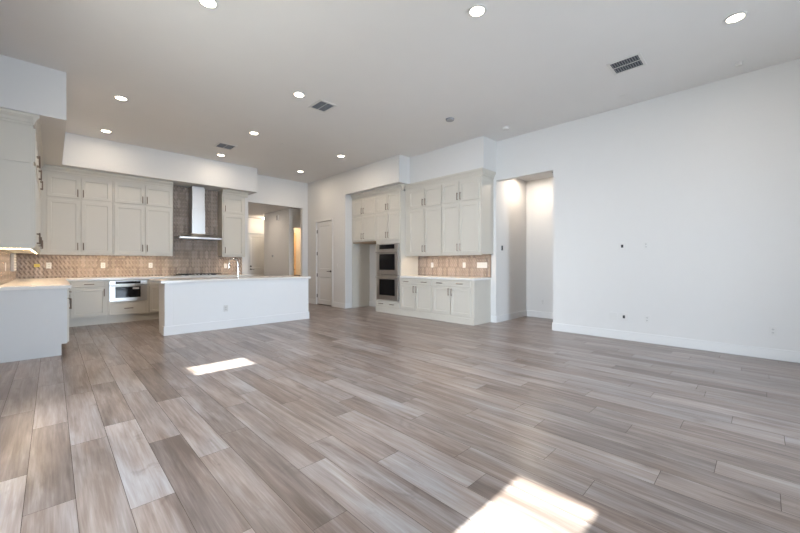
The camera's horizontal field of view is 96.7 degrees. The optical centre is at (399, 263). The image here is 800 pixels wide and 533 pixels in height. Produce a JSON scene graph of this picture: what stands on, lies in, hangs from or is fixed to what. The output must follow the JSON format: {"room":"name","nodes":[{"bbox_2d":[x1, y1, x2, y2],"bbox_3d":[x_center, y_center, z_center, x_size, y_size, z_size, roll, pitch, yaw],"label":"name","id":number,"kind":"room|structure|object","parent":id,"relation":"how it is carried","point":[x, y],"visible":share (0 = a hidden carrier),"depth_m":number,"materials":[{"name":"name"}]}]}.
{"room":"open-plan living kitchen","nodes":[
{"label":"open-plan living kitchen","id":0,"kind":"room"},
{"bbox_2d":[0,54,65,166],"bbox_3d":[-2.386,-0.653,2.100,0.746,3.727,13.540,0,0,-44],"label":"soffit","id":1,"kind":"structure","parent":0,"point":[27,87],"depth_m":4.52,"materials":[{"name":"paint"}]},
{"bbox_2d":[0,249,16,284],"bbox_3d":[-6.092,0.040,5.532,0.010,0.478,3.429,0,0,-44],"label":"tile backsplash","id":2,"kind":"structure","parent":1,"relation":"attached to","point":[6,276],"depth_m":5.25,"materials":[{"name":"beige tile"}]},
{"bbox_2d":[10,253,15,270],"bbox_3d":[-6.426,-0.033,5.912,0.044,0.305,0.460,0,0,-44],"label":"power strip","id":3,"kind":"object","parent":2,"relation":"attached to","point":[12,255],"visible":1,"depth_m":5.75,"materials":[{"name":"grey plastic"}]},
{"bbox_2d":[0,120,40,251],"bbox_3d":[-5.118,-0.969,4.800,0.376,1.573,1.036,0,0,-44],"label":"upper cabinet","id":4,"kind":"object","parent":1,"relation":"attached to","point":[19,156],"depth_m":4.43,"materials":[{"name":"paint"}]},
{"bbox_2d":[0,107,43,168],"bbox_3d":[-5.799,-1.822,5.497,0.378,0.134,3.090,0,0,-44],"label":"crown molding","id":5,"kind":"structure","parent":4,"relation":"on","point":[9,115],"depth_m":4.46,"materials":[{"name":"paint"}]},
{"bbox_2d":[6,154,41,252],"bbox_3d":[-5.841,-0.969,5.539,0.376,1.573,1.028,0,0,-44],"label":"upper cabinet","id":6,"kind":"object","parent":1,"relation":"attached to","point":[37,250],"visible":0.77,"depth_m":5.59,"materials":[{"name":"paint"}]},
{"bbox_2d":[13,168,42,253],"bbox_3d":[-6.562,-0.969,6.275,0.376,1.573,1.028,0,0,-44],"label":"upper cabinet","id":7,"kind":"object","parent":1,"relation":"attached to","point":[40,181],"visible":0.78,"depth_m":6.23,"materials":[{"name":"paint"}]},
{"bbox_2d":[17,132,307,278],"bbox_3d":[-4.617,-0.653,9.040,7.265,3.727,0.740,0,0,-44],"label":"wall","id":8,"kind":"structure","parent":0,"point":[81,152],"depth_m":8.34,"materials":[{"name":"paint"}]},
{"bbox_2d":[40,172,112,254],"bbox_3d":[-6.546,-0.969,7.223,1.083,1.573,0.397,0,0,-44],"label":"upper cabinet","id":9,"kind":"object","parent":8,"relation":"attached to","point":[76,211],"visible":1,"depth_m":7.09,"materials":[{"name":"paint"}]},
{"bbox_2d":[17,186,241,278],"bbox_3d":[-5.798,-0.805,8.227,4.179,2.168,0.010,0,0,-44],"label":"tile backsplash","id":10,"kind":"structure","parent":8,"relation":"attached to","point":[189,256],"depth_m":8.53,"materials":[{"name":"beige tile"}]},
{"bbox_2d":[113,181,172,255],"bbox_3d":[-5.767,-0.969,7.985,1.085,1.573,0.397,0,0,-44],"label":"upper cabinet","id":11,"kind":"object","parent":8,"relation":"attached to","point":[142,214],"visible":1,"depth_m":7.83,"materials":[{"name":"paint"}]},
{"bbox_2d":[40,164,172,187],"bbox_3d":[-6.155,-1.822,7.603,2.173,0.134,0.399,0,0,-44],"label":"crown molding","id":12,"kind":"structure","parent":11,"relation":"on","point":[46,168],"depth_m":7.38,"materials":[{"name":"paint"}]},
{"bbox_2d":[174,186,221,240],"bbox_3d":[-4.939,-1.242,8.707,0.910,1.291,0.504,0,0,-44],"label":"range hood","id":13,"kind":"object","parent":8,"relation":"attached to","point":[196,194],"visible":1,"depth_m":8.67,"materials":[{"name":"silver metal"}]},
{"bbox_2d":[218,195,244,256],"bbox_3d":[-4.404,-0.969,9.319,0.570,1.573,0.397,0,0,-44],"label":"upper cabinet","id":14,"kind":"object","parent":8,"relation":"attached to","point":[231,209],"visible":1,"depth_m":9.19,"materials":[{"name":"paint"}]},
{"bbox_2d":[218,189,247,197],"bbox_3d":[-4.382,-1.822,9.339,0.630,0.134,0.399,0,0,-44],"label":"crown molding","id":15,"kind":"structure","parent":14,"relation":"attached to","point":[223,191],"depth_m":9.19,"materials":[{"name":"paint"}]},
{"bbox_2d":[248,218,263,232],"bbox_3d":[-5.952,-0.490,14.268,4.550,3.400,0.120,0,0,-44],"label":"wall","id":16,"kind":"structure","parent":0,"point":[254,224],"depth_m":14.33,"materials":[{"name":"paint"}]},
{"bbox_2d":[248,232,263,275],"bbox_3d":[-5.692,-0.031,14.445,1.098,2.482,0.105,0,0,-44],"label":"door","id":17,"kind":"structure","parent":16,"relation":"in","point":[255,239],"depth_m":14.35,"materials":[{"name":"paint"}]},
{"bbox_2d":[248,203,297,218],"bbox_3d":[-4.426,-1.890,12.794,4.670,0.100,4.360,0,0,-44],"label":"ceiling","id":18,"kind":"structure","parent":0,"point":[255,210],"depth_m":12.01,"materials":[{"name":"paint"}]},
{"bbox_2d":[264,208,300,275],"bbox_3d":[-3.460,-0.490,13.243,2.420,3.400,1.930,0,0,-44],"label":"wall","id":19,"kind":"structure","parent":0,"point":[278,235],"depth_m":12.26,"materials":[{"name":"paint"}]},
{"bbox_2d":[294,233,295,274],"bbox_3d":[-4.285,-0.006,13.387,0.800,2.388,0.100,0,0,-44],"label":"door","id":20,"kind":"structure","parent":19,"relation":"in","point":[294,233],"depth_m":13.65,"materials":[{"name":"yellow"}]},
{"bbox_2d":[308,172,351,307],"bbox_3d":[-1.884,-0.653,10.672,0.835,3.727,1.990,0,0,-44],"label":"wall","id":21,"kind":"structure","parent":0,"point":[327,199],"depth_m":10.00,"materials":[{"name":"paint"}]},
{"bbox_2d":[315,218,332,306],"bbox_3d":[-2.226,-0.049,10.428,0.100,2.517,0.948,0,0,-44],"label":"door","id":22,"kind":"structure","parent":21,"relation":"in","point":[323,230],"depth_m":10.46,"materials":[{"name":"paint"}]},
{"bbox_2d":[308,298,349,308],"bbox_3d":[-2.125,1.140,10.424,0.176,0.140,2.006,0,0,-44],"label":"baseboard","id":23,"kind":"structure","parent":21,"relation":"attached to","point":[335,304],"depth_m":9.87,"materials":[{"name":"paint"}]},
{"bbox_2d":[0,303,799,532],"bbox_3d":[-1.106,1.270,6.403,9.094,0.120,18.300,0,0,-44],"label":"floor","id":24,"kind":"structure","parent":0,"point":[365,419],"depth_m":2.60,"materials":[{"name":"brown wood"}]},
{"bbox_2d":[0,288,71,362],"bbox_3d":[-4.978,0.768,4.882,0.692,0.884,0.918,0,0,-44],"label":"base cabinet","id":25,"kind":"object","parent":24,"relation":"on","point":[34,324],"visible":0.97,"depth_m":4.53,"materials":[{"name":"paint"}]},
{"bbox_2d":[0,274,252,290],"bbox_3d":[-4.583,0.302,6.993,4.209,0.045,3.448,0,0,-44],"label":"countertop","id":26,"kind":"structure","parent":25,"relation":"on","point":[31,283],"depth_m":6.04,"materials":[{"name":"stone"}]},
{"bbox_2d":[176,273,221,275],"bbox_3d":[-4.867,0.258,8.648,0.910,0.044,0.520,0,0,-44],"label":"cooktop","id":27,"kind":"object","parent":26,"relation":"in","point":[196,274],"visible":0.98,"depth_m":8.49,"materials":[{"name":"silver metal"}]},
{"bbox_2d":[68,280,107,326],"bbox_3d":[-6.349,0.768,7.178,0.645,0.884,0.737,0,0,-44],"label":"base cabinet","id":28,"kind":"object","parent":24,"relation":"on","point":[89,298],"visible":0.94,"depth_m":6.98,"materials":[{"name":"paint"}]},
{"bbox_2d":[107,279,147,323],"bbox_3d":[-5.867,0.768,7.630,0.675,0.884,0.765,0,0,-44],"label":"base cabinet","id":29,"kind":"object","parent":24,"relation":"on","point":[121,311],"depth_m":7.39,"materials":[{"name":"paint"}]},
{"bbox_2d":[148,279,158,319],"bbox_3d":[-5.434,0.768,8.073,0.560,0.884,0.737,0,0,-44],"label":"base cabinet","id":30,"kind":"object","parent":24,"relation":"on","point":[153,288],"visible":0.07,"depth_m":7.72,"materials":[{"name":"paint"}]},
{"bbox_2d":[149,276,310,335],"bbox_3d":[-3.346,0.745,7.269,2.795,0.930,1.070,0,0,-44],"label":"kitchen island","id":31,"kind":"object","parent":24,"relation":"on","point":[186,305],"visible":1,"depth_m":6.72,"materials":[{"name":"paint"}]},
{"bbox_2d":[149,276,310,283],"bbox_3d":[-3.346,0.302,7.269,2.795,0.045,1.070,0,0,-44],"label":"island countertop","id":32,"kind":"structure","parent":31,"relation":"on","point":[250,278],"depth_m":6.87,"materials":[{"name":"stone"}]},
{"bbox_2d":[228,258,238,277],"bbox_3d":[-3.274,0.081,6.964,0.217,0.396,0.139,0,0,-6],"label":"faucet","id":33,"kind":"object","parent":32,"relation":"on","point":[231,258],"visible":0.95,"depth_m":7.00,"materials":[{"name":"silver metal"}]},
{"bbox_2d":[352,200,369,307],"bbox_3d":[-1.103,-0.332,10.030,0.614,3.083,0.018,0,0,-44],"label":"panel","id":34,"kind":"object","parent":24,"relation":"on","point":[360,252],"visible":0.71,"depth_m":10.01,"materials":[{"name":"paint"}]},
{"bbox_2d":[369,301,375,306],"bbox_3d":[-0.742,1.140,9.684,0.585,0.140,1.020,0,0,-44],"label":"baseboard","id":35,"kind":"structure","parent":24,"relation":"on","point":[371,303],"depth_m":10.12,"materials":[{"name":"paint"}]},
{"bbox_2d":[376,190,417,314],"bbox_3d":[-0.099,-0.273,8.970,0.662,2.965,0.900,0,0,-44],"label":"tall cabinet","id":36,"kind":"object","parent":24,"relation":"on","point":[390,207],"visible":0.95,"depth_m":8.68,"materials":[{"name":"paint"}]},
{"bbox_2d":[375,275,398,300],"bbox_3d":[-0.148,0.583,8.922,0.631,0.615,0.778,0,0,-44],"label":"wall oven","id":37,"kind":"object","parent":36,"relation":"in","point":[387,285],"visible":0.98,"depth_m":8.71,"materials":[{"name":"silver metal"}]},
{"bbox_2d":[375,243,398,274],"bbox_3d":[-0.148,-0.117,8.922,0.631,0.765,0.778,0,0,-44],"label":"wall oven","id":38,"kind":"object","parent":36,"relation":"in","point":[387,254],"visible":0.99,"depth_m":8.71,"materials":[{"name":"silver metal"}]},
{"bbox_2d":[400,278,432,319],"bbox_3d":[0.561,0.768,8.296,0.662,0.884,0.984,0,0,-44],"label":"base cabinet","id":39,"kind":"object","parent":24,"relation":"on","point":[416,293],"visible":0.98,"depth_m":8.05,"materials":[{"name":"paint"}]},
{"bbox_2d":[432,279,490,325],"bbox_3d":[1.279,0.768,7.561,0.662,0.884,1.069,0,0,-44],"label":"base cabinet","id":40,"kind":"object","parent":24,"relation":"on","point":[467,302],"visible":1,"depth_m":7.27,"materials":[{"name":"paint"}]},
{"bbox_2d":[400,275,490,280],"bbox_3d":[0.947,0.302,7.910,0.628,0.045,2.073,0,0,-44],"label":"countertop","id":41,"kind":"structure","parent":40,"relation":"on","point":[410,276],"depth_m":7.48,"materials":[{"name":"stone"}]},
{"bbox_2d":[0,0,799,182],"bbox_3d":[-0.057,-2.567,4.380,7.265,0.100,13.780,0,0,-44],"label":"ceiling","id":42,"kind":"structure","parent":0,"point":[394,71],"depth_m":4.40,"materials":[{"name":"paint"}]},
{"bbox_2d":[100,129,111,132],"bbox_3d":[-5.563,-2.513,6.729,0.182,0.008,0.182,0,0,-44],"label":"recessed light","id":43,"kind":"object","parent":42,"relation":"in","point":[101,130],"visible":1,"depth_m":6.73,"materials":[{"name":"white plastic"}]},
{"bbox_2d":[113,95,128,100],"bbox_3d":[-4.228,-2.513,5.390,0.182,0.008,0.182,0,0,-44],"label":"recessed light","id":44,"kind":"object","parent":42,"relation":"in","point":[118,97],"visible":1,"depth_m":5.39,"materials":[{"name":"white plastic"}]},
{"bbox_2d":[197,0,218,8],"bbox_3d":[-1.844,-2.513,3.414,0.182,0.008,0.182,0,0,-44],"label":"recessed light","id":45,"kind":"object","parent":42,"relation":"in","point":[209,4],"visible":1,"depth_m":3.43,"materials":[{"name":"white plastic"}]},
{"bbox_2d":[200,0,215,7],"bbox_3d":[-1.844,-2.514,3.414,0.137,0.004,0.137,0,0,-44],"label":"diffuser","id":46,"kind":"object","parent":45,"relation":"attached to","point":[205,3],"depth_m":3.43,"materials":[{"name":"white plastic"}]},
{"bbox_2d":[214,142,236,149],"bbox_3d":[-3.722,-2.512,7.586,0.360,0.010,0.360,0,0,-44],"label":"ceiling vent","id":47,"kind":"object","parent":42,"relation":"in","point":[220,144],"visible":1,"depth_m":7.59,"materials":[{"name":"white plastic"}]},
{"bbox_2d":[249,131,258,134],"bbox_3d":[-2.805,-2.513,6.832,0.182,0.008,0.182,0,0,-44],"label":"recessed light","id":48,"kind":"object","parent":42,"relation":"in","point":[250,132],"visible":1,"depth_m":6.84,"materials":[{"name":"white plastic"}]},
{"bbox_2d":[293,91,304,97],"bbox_3d":[-1.499,-2.513,5.277,0.182,0.008,0.182,0,0,-44],"label":"recessed light","id":49,"kind":"object","parent":42,"relation":"in","point":[296,94],"visible":1,"depth_m":5.27,"materials":[{"name":"white plastic"}]},
{"bbox_2d":[294,93,303,96],"bbox_3d":[-1.499,-2.514,5.277,0.137,0.004,0.137,0,0,-44],"label":"diffuser","id":50,"kind":"object","parent":49,"relation":"attached to","point":[295,94],"depth_m":5.27,"materials":[{"name":"white plastic"}]},
{"bbox_2d":[309,99,336,112],"bbox_3d":[-1.234,-2.512,5.665,0.300,0.010,0.360,0,0,-44],"label":"ceiling vent","id":51,"kind":"object","parent":42,"relation":"in","point":[323,106],"visible":1,"depth_m":5.66,"materials":[{"name":"white plastic"}]},
{"bbox_2d":[446,117,453,121],"bbox_3d":[0.868,-2.503,6.173,0.150,0.028,0.150,0,0,-44],"label":"ceiling speaker","id":52,"kind":"object","parent":42,"relation":"attached to","point":[449,119],"visible":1,"depth_m":6.13,"materials":[{"name":"grey plastic"}]},
{"bbox_2d":[468,4,486,17],"bbox_3d":[0.767,-2.513,3.534,0.182,0.008,0.182,0,0,-44],"label":"recessed light","id":53,"kind":"object","parent":42,"relation":"in","point":[478,10],"visible":1,"depth_m":3.53,"materials":[{"name":"white plastic"}]},
{"bbox_2d":[470,7,483,15],"bbox_3d":[0.767,-2.514,3.534,0.137,0.004,0.137,0,0,-44],"label":"diffuser","id":54,"kind":"object","parent":53,"relation":"attached to","point":[474,11],"depth_m":3.54,"materials":[{"name":"white plastic"}]},
{"bbox_2d":[502,126,509,130],"bbox_3d":[1.952,-2.495,6.555,0.130,0.042,0.130,0,0,-44],"label":"smoke detector","id":55,"kind":"object","parent":42,"relation":"attached to","point":[505,128],"visible":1,"depth_m":6.53,"materials":[{"name":"white plastic"}]},
{"bbox_2d":[606,52,646,75],"bbox_3d":[2.852,-2.512,4.477,0.360,0.010,0.360,0,0,-44],"label":"ceiling vent","id":56,"kind":"object","parent":42,"relation":"in","point":[634,61],"visible":1,"depth_m":4.47,"materials":[{"name":"white plastic"}]},
{"bbox_2d":[723,11,747,23],"bbox_3d":[3.427,-2.513,3.633,0.182,0.008,0.182,0,0,-44],"label":"recessed light","id":57,"kind":"object","parent":42,"relation":"in","point":[736,17],"visible":1,"depth_m":3.62,"materials":[{"name":"white plastic"}]},
{"bbox_2d":[726,14,744,22],"bbox_3d":[3.427,-2.514,3.633,0.137,0.004,0.137,0,0,-44],"label":"diffuser","id":58,"kind":"object","parent":57,"relation":"attached to","point":[733,18],"depth_m":3.64,"materials":[{"name":"white plastic"}]},
{"bbox_2d":[735,61,742,66],"bbox_3d":[4.246,-2.498,4.453,0.070,0.038,0.070,0,0,-44],"label":"sensor","id":59,"kind":"object","parent":42,"relation":"attached to","point":[738,64],"visible":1,"depth_m":4.44,"materials":[{"name":"white plastic"}]},
{"bbox_2d":[499,178,525,314],"bbox_3d":[2.502,-0.490,7.920,1.345,3.400,0.119,0,0,-44],"label":"wall","id":60,"kind":"structure","parent":0,"point":[512,193],"depth_m":7.80,"materials":[{"name":"paint"}]},
{"bbox_2d":[518,173,552,180],"bbox_3d":[3.532,-1.980,6.780,1.222,0.120,2.951,0,0,-44],"label":"ceiling","id":61,"kind":"structure","parent":0,"point":[544,175],"depth_m":7.89,"materials":[{"name":"paint"}]},
{"bbox_2d":[526,177,552,312],"bbox_3d":[4.012,-0.490,7.250,0.123,3.400,2.951,0,0,-44],"label":"wall","id":62,"kind":"structure","parent":0,"point":[539,192],"depth_m":8.04,"materials":[{"name":"paint"}]},
{"bbox_2d":[370,58,799,351],"bbox_3d":[2.496,-0.653,6.878,0.120,3.727,13.540,0,0,-44],"label":"wall","id":63,"kind":"structure","parent":0,"point":[706,175],"depth_m":5.16,"materials":[{"name":"paint"}]},
{"bbox_2d":[353,196,375,243],"bbox_3d":[-0.764,-1.160,9.650,0.662,1.190,0.997,0,0,-44],"label":"upper cabinet","id":64,"kind":"object","parent":63,"relation":"attached to","point":[364,209],"visible":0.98,"depth_m":9.41,"materials":[{"name":"paint"}]},
{"bbox_2d":[345,154,409,194],"bbox_3d":[-0.454,-2.204,9.210,0.835,0.627,2.100,0,0,-44],"label":"soffit","id":65,"kind":"object","parent":63,"relation":"attached to","point":[395,170],"depth_m":8.69,"materials":[{"name":"paint"}]},
{"bbox_2d":[405,184,441,255],"bbox_3d":[0.666,-0.969,8.292,0.517,1.573,1.132,0,0,-44],"label":"upper cabinet","id":66,"kind":"object","parent":63,"relation":"attached to","point":[423,206],"visible":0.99,"depth_m":8.11,"materials":[{"name":"paint"}]},
{"bbox_2d":[410,136,495,183],"bbox_3d":[1.109,-2.204,7.864,0.485,0.627,2.010,0,0,-44],"label":"soffit","id":67,"kind":"object","parent":63,"relation":"attached to","point":[479,152],"depth_m":7.46,"materials":[{"name":"paint"}]},
{"bbox_2d":[418,254,489,276],"bbox_3d":[1.170,0.040,8.141,0.010,0.478,2.056,0,0,-44],"label":"tile backsplash","id":68,"kind":"structure","parent":63,"relation":"attached to","point":[452,265],"depth_m":8.07,"materials":[{"name":"beige tile"}]},
{"bbox_2d":[477,262,486,267],"bbox_3d":[1.741,0.021,7.542,0.009,0.107,0.221,0,0,-44],"label":"light switch","id":69,"kind":"object","parent":68,"relation":"attached to","point":[479,264],"visible":1,"depth_m":7.54,"materials":[{"name":"white plastic"}]},
{"bbox_2d":[442,175,493,255],"bbox_3d":[1.407,-0.969,7.534,0.517,1.573,0.985,0,0,-44],"label":"upper cabinet","id":70,"kind":"object","parent":63,"relation":"attached to","point":[468,203],"visible":1,"depth_m":7.30,"materials":[{"name":"paint"}]},
{"bbox_2d":[351,168,495,199],"bbox_3d":[0.313,-1.822,8.547,0.664,0.134,4.080,0,0,-44],"label":"crown molding","id":71,"kind":"structure","parent":70,"relation":"on","point":[479,171],"depth_m":7.95,"materials":[{"name":"paint"}]},
{"bbox_2d":[618,242,626,249],"bbox_3d":[3.564,-0.288,5.697,0.006,0.118,0.120,0,0,-44],"label":"cable wall plate","id":72,"kind":"object","parent":63,"relation":"attached to","point":[621,245],"visible":1,"depth_m":5.69,"materials":[{"name":"white plastic"}]},
{"bbox_2d":[620,313,627,320],"bbox_3d":[3.580,0.842,5.680,0.006,0.118,0.118,0,0,-44],"label":"cable wall plate","id":73,"kind":"object","parent":63,"relation":"attached to","point":[623,316],"visible":1,"depth_m":5.67,"materials":[{"name":"white plastic"}]},
{"bbox_2d":[491,310,799,362],"bbox_3d":[5.015,1.140,5.167,1.358,0.140,7.570,0,0,-44],"label":"baseboard","id":74,"kind":"structure","parent":63,"relation":"attached to","point":[744,350],"depth_m":5.27,"materials":[{"name":"paint"}]},
{"bbox_2d":[643,242,648,248],"bbox_3d":[3.783,-0.285,5.471,0.009,0.118,0.075,0,0,-44],"label":"wall outlet","id":75,"kind":"object","parent":63,"relation":"attached to","point":[645,244],"visible":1,"depth_m":5.47,"materials":[{"name":"white plastic"}]},
{"bbox_2d":[644,315,649,322],"bbox_3d":[3.794,0.845,5.459,0.009,0.118,0.075,0,0,-44],"label":"wall outlet","id":76,"kind":"object","parent":63,"relation":"attached to","point":[646,317],"visible":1,"depth_m":5.46,"materials":[{"name":"white plastic"}]},
{"bbox_2d":[769,326,776,335],"bbox_3d":[4.727,0.850,4.506,0.009,0.118,0.075,0,0,-44],"label":"wall outlet","id":77,"kind":"object","parent":63,"relation":"attached to","point":[772,330],"visible":1,"depth_m":4.51,"materials":[{"name":"white plastic"}]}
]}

